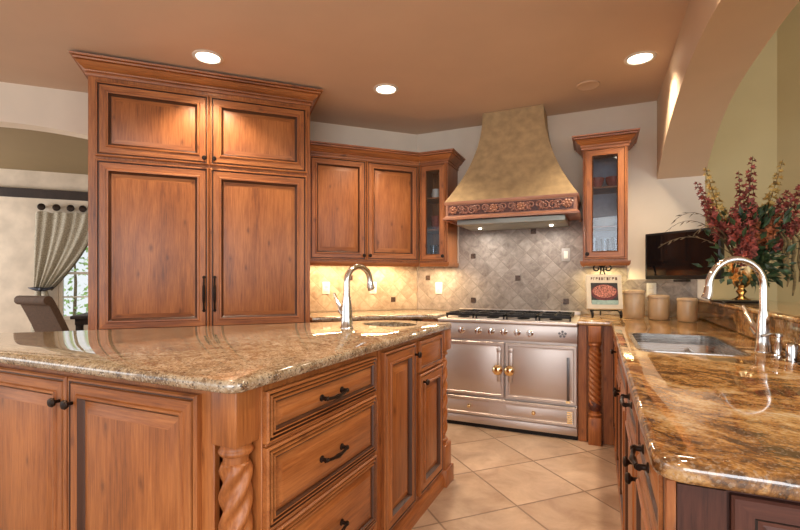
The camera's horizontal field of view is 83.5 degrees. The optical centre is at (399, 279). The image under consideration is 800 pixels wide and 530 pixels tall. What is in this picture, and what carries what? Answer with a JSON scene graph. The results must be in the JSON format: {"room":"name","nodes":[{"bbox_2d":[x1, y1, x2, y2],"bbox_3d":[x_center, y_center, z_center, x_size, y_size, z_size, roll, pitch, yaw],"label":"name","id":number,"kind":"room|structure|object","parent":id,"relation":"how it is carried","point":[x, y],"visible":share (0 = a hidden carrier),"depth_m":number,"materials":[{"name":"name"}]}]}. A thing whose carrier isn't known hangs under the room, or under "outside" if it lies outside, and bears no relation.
{"room":"kitchen","nodes":[
{"label":"kitchen","id":0,"kind":"room"},
{"bbox_2d":[0,168,87,332],"bbox_3d":[-5.992,-0.140,5.864,5.790,2.720,0.150,0,0,-21],"label":"wall","id":1,"kind":"structure","parent":0,"point":[17,214],"depth_m":6.11,"materials":[{"name":"beige paint"}]},
{"bbox_2d":[37,203,44,209],"bbox_3d":[-4.920,-1.002,6.153,0.096,0.094,0.081,0,0,-21],"label":"medallion","id":2,"kind":"object","parent":1,"relation":"attached to","point":[40,206],"visible":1,"depth_m":6.12,"materials":[{"name":"brown metal"}]},
{"bbox_2d":[0,187,87,200],"bbox_3d":[-5.961,-1.185,5.769,5.780,0.120,0.054,0,0,-21],"label":"trim","id":3,"kind":"structure","parent":1,"relation":"attached to","point":[4,191],"depth_m":6.17,"materials":[{"name":"brown wood"}]},
{"bbox_2d":[52,204,59,210],"bbox_3d":[-4.760,-1.002,6.215,0.096,0.094,0.081,0,0,-21],"label":"medallion","id":4,"kind":"object","parent":1,"relation":"attached to","point":[55,207],"visible":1,"depth_m":6.18,"materials":[{"name":"brown metal"}]},
{"bbox_2d":[31,211,87,331],"bbox_3d":[-4.629,-0.090,6.185,0.784,1.722,0.133,0,0,-18],"label":"curtain","id":5,"kind":"object","parent":1,"relation":"hanging from","point":[61,238],"visible":0.92,"depth_m":6.17,"materials":[{"name":"beige fabric"}]},
{"bbox_2d":[28,287,53,290],"bbox_3d":[-4.854,0.124,6.045,0.285,0.062,0.076,0,0,-24],"label":"tieback","id":6,"kind":"object","parent":5,"relation":"attached to","point":[31,288],"visible":1,"depth_m":6.02,"materials":[{"name":"metal"}]},
{"bbox_2d":[67,205,74,211],"bbox_3d":[-4.607,-1.002,6.274,0.096,0.094,0.081,0,0,-21],"label":"medallion","id":7,"kind":"object","parent":1,"relation":"attached to","point":[70,208],"visible":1,"depth_m":6.24,"materials":[{"name":"brown metal"}]},
{"bbox_2d":[59,272,87,319],"bbox_3d":[-4.245,-0.160,6.517,1.180,1.440,0.050,0,0,-21],"label":"window","id":8,"kind":"structure","parent":1,"relation":"in","point":[61,284],"depth_m":6.31,"materials":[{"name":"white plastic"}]},
{"bbox_2d":[79,205,86,211],"bbox_3d":[-4.473,-1.002,6.325,0.096,0.094,0.081,0,0,-21],"label":"medallion","id":9,"kind":"object","parent":1,"relation":"attached to","point":[82,208],"visible":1,"depth_m":6.29,"materials":[{"name":"brown metal"}]},
{"bbox_2d":[0,82,416,320],"bbox_3d":[-3.306,-0.140,3.361,7.400,2.720,0.150,0,0,-21],"label":"wall","id":10,"kind":"structure","parent":0,"point":[57,111],"depth_m":3.54,"materials":[{"name":"beige paint"}]},
{"bbox_2d":[322,282,329,293],"bbox_3d":[-0.704,0.077,4.267,0.072,0.116,0.009,0,0,-21],"label":"wall outlet","id":11,"kind":"object","parent":10,"relation":"attached to","point":[325,285],"visible":1,"depth_m":4.26,"materials":[{"name":"white plastic"}]},
{"bbox_2d":[310,266,416,311],"bbox_3d":[-0.381,0.074,4.400,1.185,0.449,0.018,0,0,-21],"label":"wall tiles","id":12,"kind":"structure","parent":10,"relation":"attached to","point":[396,286],"depth_m":4.42,"materials":[{"name":"beige tile"}]},
{"bbox_2d":[310,140,418,266],"bbox_3d":[-0.360,-0.655,4.173,1.066,1.061,0.407,0,0,-21],"label":"upper cabinet","id":13,"kind":"object","parent":10,"relation":"attached to","point":[364,200],"visible":0.93,"depth_m":4.03,"materials":[{"name":"brown wood"}]},
{"bbox_2d":[370,282,376,293],"bbox_3d":[-0.266,0.077,4.436,0.072,0.116,0.009,0,0,-21],"label":"wall outlet","id":14,"kind":"object","parent":10,"relation":"attached to","point":[374,291],"visible":0.54,"depth_m":4.44,"materials":[{"name":"white plastic"}]},
{"bbox_2d":[0,0,689,174],"bbox_3d":[-5.057,-1.530,2.439,12.144,0.060,10.524,0,0,24],"label":"ceiling","id":15,"kind":"structure","parent":0,"point":[451,63],"depth_m":2.92,"materials":[{"name":"orange paint"}]},
{"bbox_2d":[192,50,223,64],"bbox_3d":[-1.292,-1.495,3.014,0.196,0.008,0.196,0,0,24],"label":"recessed light","id":16,"kind":"object","parent":15,"relation":"in","point":[204,56],"visible":1,"depth_m":3.01,"materials":[{"name":"white plastic"}]},
{"bbox_2d":[374,84,397,94],"bbox_3d":[-0.110,-1.495,3.518,0.196,0.008,0.196,0,0,24],"label":"recessed light","id":17,"kind":"object","parent":15,"relation":"in","point":[384,89],"visible":1,"depth_m":3.51,"materials":[{"name":"white plastic"}]},
{"bbox_2d":[576,80,599,89],"bbox_3d":[1.446,-1.495,3.446,0.170,0.008,0.170,0,0,24],"label":"ceiling speaker","id":18,"kind":"object","parent":15,"relation":"attached to","point":[590,84],"visible":1,"depth_m":3.44,"materials":[{"name":"orange paint"}]},
{"bbox_2d":[624,51,656,65],"bbox_3d":[1.621,-1.495,3.027,0.196,0.008,0.196,0,0,24],"label":"recessed light","id":19,"kind":"object","parent":15,"relation":"in","point":[642,57],"visible":1,"depth_m":3.02,"materials":[{"name":"white plastic"}]},
{"bbox_2d":[411,423,621,529],"bbox_3d":[-2.412,1.250,1.467,13.600,0.060,8.728,0,0,24],"label":"floor","id":20,"kind":"structure","parent":0,"point":[503,480],"depth_m":2.65,"materials":[{"name":"tile"}]},
{"bbox_2d":[14,295,68,331],"bbox_3d":[-3.844,0.696,5.162,0.500,1.052,0.775,0,0,21],"label":"dining chair","id":21,"kind":"object","parent":20,"relation":"on","point":[42,312],"visible":0.27,"depth_m":4.88,"materials":[{"name":"brown fabric"}]},
{"bbox_2d":[70,312,87,330],"bbox_3d":[-3.821,0.833,6.014,0.800,0.775,0.800,0,0,-21],"label":"dining table","id":22,"kind":"object","parent":20,"relation":"on","point":[81,320],"visible":0.13,"depth_m":5.57,"materials":[{"name":"brown wood"}]},
{"bbox_2d":[0,363,219,529],"bbox_3d":[-1.178,0.758,1.794,1.632,0.924,0.556,0,0,24],"label":"base cabinet","id":23,"kind":"object","parent":20,"relation":"on","point":[78,451],"visible":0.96,"depth_m":1.43,"materials":[{"name":"brown wood"}]},
{"bbox_2d":[0,320,451,393],"bbox_3d":[-0.894,0.278,2.318,1.887,0.035,1.782,0,0,24],"label":"countertop","id":24,"kind":"structure","parent":23,"relation":"on","point":[229,359],"depth_m":1.65,"materials":[{"name":"stone"}]},
{"bbox_2d":[333,264,374,328],"bbox_3d":[-0.260,0.084,2.513,0.233,0.352,0.157,0,0,-45],"label":"kitchen faucet","id":25,"kind":"object","parent":24,"relation":"on","point":[345,310],"visible":1,"depth_m":2.42,"materials":[{"name":"silver metal"}]},
{"bbox_2d":[68,50,322,329],"bbox_3d":[-1.510,-0.132,3.552,1.654,2.703,0.774,0,0,-21],"label":"tall cabinet","id":26,"kind":"object","parent":20,"relation":"on","point":[199,181],"visible":0.56,"depth_m":3.22,"materials":[{"name":"brown wood"}]},
{"bbox_2d":[211,351,376,529],"bbox_3d":[-0.466,0.758,1.646,0.556,0.924,0.794,0,0,25],"label":"base cabinet","id":27,"kind":"object","parent":20,"relation":"on","point":[299,452],"visible":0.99,"depth_m":1.42,"materials":[{"name":"brown wood"}]},
{"bbox_2d":[310,319,410,322],"bbox_3d":[-0.389,0.780,4.039,0.840,0.879,0.646,0,0,-21],"label":"base cabinet","id":28,"kind":"object","parent":20,"relation":"on","point":[392,319],"visible":0.02,"depth_m":3.86,"materials":[{"name":"brown wood"}]},
{"bbox_2d":[310,309,455,321],"bbox_3d":[-0.091,0.320,4.091,1.506,0.039,0.767,0,0,-21],"label":"countertop","id":29,"kind":"structure","parent":28,"relation":"on","point":[329,316],"depth_m":3.90,"materials":[{"name":"stone"}]},
{"bbox_2d":[377,329,453,529],"bbox_3d":[-0.102,0.758,2.433,0.556,0.924,0.930,0,0,25],"label":"base cabinet","id":30,"kind":"object","parent":20,"relation":"on","point":[414,465],"visible":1,"depth_m":2.19,"materials":[{"name":"brown wood"}]},
{"bbox_2d":[422,319,438,321],"bbox_3d":[0.385,0.780,4.183,0.165,0.879,0.580,0,0,24],"label":"base cabinet","id":31,"kind":"object","parent":20,"relation":"on","point":[428,320],"visible":0.02,"depth_m":3.92,"materials":[{"name":"brown wood"}]},
{"bbox_2d":[438,308,580,440],"bbox_3d":[0.946,0.748,3.856,1.110,0.945,0.738,0,0,24],"label":"range cooker","id":32,"kind":"object","parent":20,"relation":"on","point":[513,370],"visible":0.98,"depth_m":3.57,"materials":[{"name":"metal"}]},
{"bbox_2d":[438,308,580,326],"bbox_3d":[0.961,0.314,3.888,1.110,0.078,0.668,0,0,24],"label":"cooktop","id":33,"kind":"object","parent":32,"relation":"in","point":[463,316],"depth_m":3.69,"materials":[{"name":"metal"}]},
{"bbox_2d":[578,325,613,445],"bbox_3d":[1.583,0.780,3.598,0.262,0.879,0.675,0,0,24],"label":"base cabinet","id":34,"kind":"object","parent":20,"relation":"on","point":[595,343],"visible":1,"depth_m":3.32,"materials":[{"name":"brown wood"}]},
{"bbox_2d":[610,336,617,482],"bbox_3d":[1.700,0.780,2.864,0.656,0.879,0.655,0,0,24],"label":"base cabinet","id":35,"kind":"object","parent":20,"relation":"on","point":[613,351],"visible":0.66,"depth_m":3.00,"materials":[{"name":"brown wood"}]},
{"bbox_2d":[613,347,626,529],"bbox_3d":[1.374,0.780,2.128,0.656,0.879,0.945,0,0,24],"label":"base cabinet","id":36,"kind":"object","parent":20,"relation":"on","point":[620,388],"visible":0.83,"depth_m":2.19,"materials":[{"name":"brown wood"}]},
{"bbox_2d":[619,378,638,529],"bbox_3d":[1.068,0.780,1.438,0.656,0.879,0.555,0,0,24],"label":"base cabinet","id":37,"kind":"object","parent":20,"relation":"on","point":[631,423],"visible":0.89,"depth_m":1.54,"materials":[{"name":"brown wood"}]},
{"bbox_2d":[624,421,662,529],"bbox_3d":[0.846,0.780,0.938,0.656,0.879,0.530,0,0,24],"label":"base cabinet","id":38,"kind":"object","parent":20,"relation":"on","point":[649,484],"visible":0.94,"depth_m":1.03,"materials":[{"name":"brown wood"}]},
{"bbox_2d":[578,314,799,501],"bbox_3d":[1.321,0.320,2.228,0.895,0.039,3.421,0,0,24],"label":"countertop","id":39,"kind":"structure","parent":38,"relation":"on","point":[724,422],"depth_m":1.05,"materials":[{"name":"stone"}]},
{"bbox_2d":[590,266,622,318],"bbox_3d":[1.615,0.085,3.551,0.216,0.424,0.287,0,0,14],"label":"easel","id":40,"kind":"object","parent":39,"relation":"on","point":[601,267],"visible":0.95,"depth_m":3.54,"materials":[{"name":"black metal"}]},
{"bbox_2d":[585,274,622,309],"bbox_3d":[1.610,0.095,3.537,0.260,0.276,0.097,0,0,14],"label":"cookbook","id":41,"kind":"object","parent":40,"relation":"on","point":[603,292],"visible":1,"depth_m":3.52,"materials":[{"name":"white paper"}]},
{"bbox_2d":[591,283,618,303],"bbox_3d":[1.605,0.103,3.517,0.195,0.161,0.041,0,0,14],"label":"photo","id":42,"kind":"object","parent":41,"relation":"on","point":[601,293],"depth_m":3.51},
{"bbox_2d":[622,290,644,318],"bbox_3d":[1.831,0.188,3.509,0.161,0.223,0.161,0,0,24],"label":"canister","id":43,"kind":"object","parent":39,"relation":"on","point":[633,300],"visible":0.99,"depth_m":3.44,"materials":[{"name":"beige ceramic"}]},
{"bbox_2d":[648,295,669,319],"bbox_3d":[1.976,0.206,3.423,0.148,0.186,0.148,0,0,24],"label":"canister","id":44,"kind":"object","parent":39,"relation":"on","point":[658,305],"visible":1,"depth_m":3.37,"materials":[{"name":"beige ceramic"}]},
{"bbox_2d":[677,298,697,321],"bbox_3d":[2.091,0.214,3.263,0.132,0.170,0.132,0,0,24],"label":"canister","id":45,"kind":"object","parent":39,"relation":"on","point":[687,308],"visible":1,"depth_m":3.21,"materials":[{"name":"beige ceramic"}]},
{"bbox_2d":[628,333,750,355],"bbox_3d":[1.339,0.411,2.146,0.420,0.226,0.720,0,0,24],"label":"sink","id":46,"kind":"object","parent":39,"relation":"in","point":[675,343],"visible":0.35,"depth_m":2.41,"materials":[{"name":"metal"}]},
{"bbox_2d":[701,256,772,352],"bbox_3d":[1.403,0.099,1.911,0.286,0.399,0.152,0,0,1],"label":"kitchen faucet","id":47,"kind":"object","parent":39,"relation":"on","point":[763,325],"visible":1,"depth_m":1.85,"materials":[{"name":"silver metal"}]},
{"bbox_2d":[760,333,784,357],"bbox_3d":[1.451,0.252,1.739,0.086,0.094,0.043,0,0,-10],"label":"soap dispenser","id":48,"kind":"object","parent":39,"relation":"on","point":[778,348],"visible":0.98,"depth_m":1.74,"materials":[{"name":"silver metal"}]},
{"bbox_2d":[785,343,799,361],"bbox_3d":[1.450,0.266,1.655,0.040,0.066,0.040,0,0,24],"label":"air gap cap","id":49,"kind":"object","parent":39,"relation":"on","point":[792,350],"visible":1,"depth_m":1.64,"materials":[{"name":"silver metal"}]},
{"bbox_2d":[663,477,799,529],"bbox_3d":[0.754,0.780,0.653,0.640,0.879,0.032,0,0,24],"label":"end panel","id":50,"kind":"object","parent":20,"relation":"on","point":[685,506],"visible":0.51,"depth_m":0.74,"materials":[{"name":"brown wood"}]},
{"bbox_2d":[417,30,776,320],"bbox_3d":[1.570,-0.480,4.070,3.002,3.400,0.120,0,0,24],"label":"wall","id":51,"kind":"structure","parent":0,"point":[654,204],"depth_m":3.71,"materials":[{"name":"beige paint"}]},
{"bbox_2d":[435,282,441,293],"bbox_3d":[0.390,0.082,4.509,0.072,0.116,0.009,0,0,24],"label":"wall outlet","id":52,"kind":"object","parent":51,"relation":"attached to","point":[438,285],"visible":1,"depth_m":4.51,"materials":[{"name":"white plastic"}]},
{"bbox_2d":[419,148,464,266],"bbox_3d":[0.399,-0.655,4.290,0.358,1.061,0.407,0,0,24],"label":"upper cabinet","id":53,"kind":"object","parent":51,"relation":"attached to","point":[439,169],"visible":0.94,"depth_m":4.21,"materials":[{"name":"brown wood"}]},
{"bbox_2d":[427,197,438,203],"bbox_3d":[0.382,-0.773,4.352,0.238,0.014,0.284,0,0,24],"label":"shelf","id":54,"kind":"object","parent":53,"relation":"attached to","point":[434,200],"depth_m":4.32,"materials":[{"name":"brown wood"}]},
{"bbox_2d":[427,229,438,233],"bbox_3d":[0.382,-0.473,4.352,0.238,0.014,0.284,0,0,24],"label":"shelf","id":55,"kind":"object","parent":53,"relation":"attached to","point":[429,231],"depth_m":4.30,"materials":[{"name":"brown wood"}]},
{"bbox_2d":[431,189,438,196],"bbox_3d":[0.346,-0.824,4.298,0.076,0.085,0.097,0,0,-5],"label":"mug","id":56,"kind":"object","parent":53,"relation":"on","point":[435,192],"visible":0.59,"depth_m":4.25,"materials":[{"name":"white ceramic"}]},
{"bbox_2d":[431,223,438,228],"bbox_3d":[0.370,-0.511,4.321,0.150,0.060,0.150,0,0,24],"label":"bowl","id":57,"kind":"object","parent":53,"relation":"on","point":[434,225],"visible":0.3,"depth_m":4.27,"materials":[{"name":"red ceramic"}]},
{"bbox_2d":[443,104,581,230],"bbox_3d":[0.990,-0.979,3.910,1.094,1.036,0.617,0,0,24],"label":"range hood","id":58,"kind":"object","parent":51,"relation":"attached to","point":[514,178],"visible":1,"depth_m":3.78,"materials":[{"name":"gold paint"}]},
{"bbox_2d":[418,219,696,315],"bbox_3d":[1.294,-0.110,4.117,2.430,0.860,0.016,0,0,24],"label":"backsplash","id":59,"kind":"structure","parent":51,"relation":"attached to","point":[522,269],"depth_m":4.18,"materials":[{"name":"grey tile"}]},
{"bbox_2d":[562,248,569,260],"bbox_3d":[1.489,-0.226,4.022,0.072,0.116,0.009,0,0,24],"label":"wall outlet","id":60,"kind":"object","parent":51,"relation":"attached to","point":[565,251],"visible":1,"depth_m":4.02,"materials":[{"name":"white plastic"}]},
{"bbox_2d":[572,128,639,266],"bbox_3d":[1.697,-0.640,3.714,0.494,1.051,0.407,0,0,24],"label":"upper cabinet","id":61,"kind":"object","parent":51,"relation":"attached to","point":[603,154],"visible":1,"depth_m":3.63,"materials":[{"name":"brown wood"}]},
{"bbox_2d":[593,177,604,186],"bbox_3d":[1.643,-0.803,3.745,0.124,0.085,0.124,0,0,24],"label":"bowl","id":62,"kind":"object","parent":61,"relation":"on","point":[597,181],"visible":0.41,"depth_m":3.70,"materials":[{"name":"red ceramic"}]},
{"bbox_2d":[600,239,608,250],"bbox_3d":[1.712,-0.259,3.748,0.066,0.170,0.066,0,0,24],"label":"drinking glass","id":63,"kind":"object","parent":61,"relation":"in","point":[600,239],"visible":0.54,"depth_m":3.74,"materials":[{"name":"clear glass"}]},
{"bbox_2d":[593,224,616,225],"bbox_3d":[1.704,-0.448,3.729,0.190,0.014,0.190,0,0,24],"label":"plate","id":64,"kind":"object","parent":61,"relation":"on","point":[599,224],"visible":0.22,"depth_m":3.67,"materials":[{"name":"white ceramic"}]},
{"bbox_3d":[1.704,-0.460,3.729,0.190,0.014,0.190,0,0,24],"label":"plate","id":65,"kind":"object","parent":64,"relation":"on","visible":0},
{"bbox_2d":[593,221,616,223],"bbox_3d":[1.704,-0.471,3.729,0.190,0.014,0.190,0,0,24],"label":"plate","id":66,"kind":"object","parent":65,"relation":"on","point":[601,221],"visible":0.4,"depth_m":3.66,"materials":[{"name":"white ceramic"}]},
{"bbox_3d":[1.704,-0.482,3.729,0.190,0.014,0.190,0,0,24],"label":"plate","id":67,"kind":"object","parent":66,"relation":"on","visible":0},
{"bbox_2d":[593,218,616,220],"bbox_3d":[1.704,-0.494,3.729,0.190,0.014,0.190,0,0,24],"label":"plate","id":68,"kind":"object","parent":67,"relation":"on","point":[603,218],"visible":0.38,"depth_m":3.66,"materials":[{"name":"white ceramic"}]},
{"bbox_2d":[593,217,616,219],"bbox_3d":[1.704,-0.505,3.729,0.190,0.014,0.190,0,0,24],"label":"plate","id":69,"kind":"object","parent":68,"relation":"on","point":[598,217],"visible":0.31,"depth_m":3.66,"materials":[{"name":"white ceramic"}]},
{"bbox_2d":[593,185,616,194],"bbox_3d":[1.718,-0.753,3.760,0.292,0.014,0.284,0,0,24],"label":"shelf","id":70,"kind":"object","parent":61,"relation":"attached to","point":[604,190],"depth_m":3.73,"materials":[{"name":"brown wood"}]},
{"bbox_2d":[593,225,616,230],"bbox_3d":[1.718,-0.433,3.760,0.292,0.014,0.284,0,0,24],"label":"shelf","id":71,"kind":"object","parent":61,"relation":"attached to","point":[612,227],"depth_m":3.71,"materials":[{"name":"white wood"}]},
{"bbox_2d":[605,176,616,185],"bbox_3d":[1.759,-0.803,3.694,0.124,0.085,0.124,0,0,24],"label":"bowl","id":72,"kind":"object","parent":61,"relation":"on","point":[611,180],"visible":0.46,"depth_m":3.66,"materials":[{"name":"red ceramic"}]},
{"bbox_2d":[647,283,655,296],"bbox_3d":[2.104,0.082,3.749,0.072,0.116,0.009,0,0,24],"label":"wall outlet","id":73,"kind":"object","parent":51,"relation":"attached to","point":[651,287],"visible":0.91,"depth_m":3.75,"materials":[{"name":"white plastic"}]},
{"bbox_2d":[649,285,653,293],"bbox_3d":[2.103,0.082,3.746,0.030,0.074,0.004,0,0,24],"label":"socket","id":74,"kind":"object","parent":73,"relation":"attached to","point":[651,287],"depth_m":3.75,"materials":[{"name":"white plastic"}]},
{"bbox_2d":[645,227,724,281],"bbox_3d":[2.230,-0.177,3.388,0.341,0.380,0.581,0,0,-23],"label":"television","id":75,"kind":"object","parent":51,"relation":"attached to","point":[674,260],"visible":0.97,"depth_m":3.32,"materials":[{"name":"black plastic"}]},
{"bbox_2d":[698,302,799,349],"bbox_3d":[1.722,0.237,2.059,0.024,0.126,3.400,0,0,24],"label":"backsplash","id":76,"kind":"structure","parent":51,"relation":"attached to","point":[734,320],"depth_m":2.50,"materials":[{"name":"brown stone"}]},
{"bbox_2d":[657,0,799,178],"bbox_3d":[0.623,-1.430,-0.114,0.338,1.500,8.297,0,0,24],"label":"archway","id":77,"kind":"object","parent":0,"point":[718,42],"depth_m":2.60,"materials":[{"name":"beige paint"}]},
{"bbox_2d":[777,1,799,303],"bbox_3d":[3.640,-0.480,1.625,0.120,3.400,3.900,0,0,-21],"label":"wall","id":78,"kind":"structure","parent":0,"point":[788,32],"depth_m":3.35,"materials":[{"name":"beige paint"}]},
{"bbox_3d":[1.824,0.697,2.033,0.173,1.045,3.395,0,0,24],"label":"wall","id":79,"kind":"structure","parent":0,"visible":0},
{"bbox_2d":[697,298,799,323],"bbox_3d":[1.878,0.158,1.986,0.415,0.032,3.433,0,0,24],"label":"bar ledge","id":80,"kind":"object","parent":79,"relation":"on","point":[779,310],"visible":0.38,"depth_m":2.32,"materials":[{"name":"stone"}]},
{"bbox_2d":[709,299,758,303],"bbox_3d":[2.112,0.134,2.805,0.300,0.014,0.240,0,0,24],"label":"tray","id":81,"kind":"object","parent":80,"relation":"on","point":[714,300],"visible":0.83,"depth_m":2.76,"materials":[{"name":"black plastic"}]},
{"bbox_2d":[726,262,756,300],"bbox_3d":[2.131,0.009,2.797,0.156,0.235,0.156,0,0,24],"label":"vase","id":82,"kind":"object","parent":81,"relation":"on","point":[741,291],"visible":0.82,"depth_m":2.77,"materials":[{"name":"gold metal"}]},
{"bbox_2d":[658,156,799,295],"bbox_3d":[2.143,-0.312,2.788,0.985,0.814,0.538,0,0,24],"label":"flower arrangement","id":83,"kind":"object","parent":82,"relation":"in","point":[763,234],"visible":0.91,"depth_m":2.72,"materials":[{"name":"red plant"}]},
{"label":"outside","id":84,"kind":"structure","parent":0,"visible":0},
{"bbox_2d":[64,247,87,315],"bbox_3d":[-6.555,0.022,8.989,1.302,2.438,1.252,0,0,24],"label":"shrub","id":85,"kind":"object","parent":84,"point":[75,307],"visible":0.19,"depth_m":8.98,"materials":[{"name":"green plant"}]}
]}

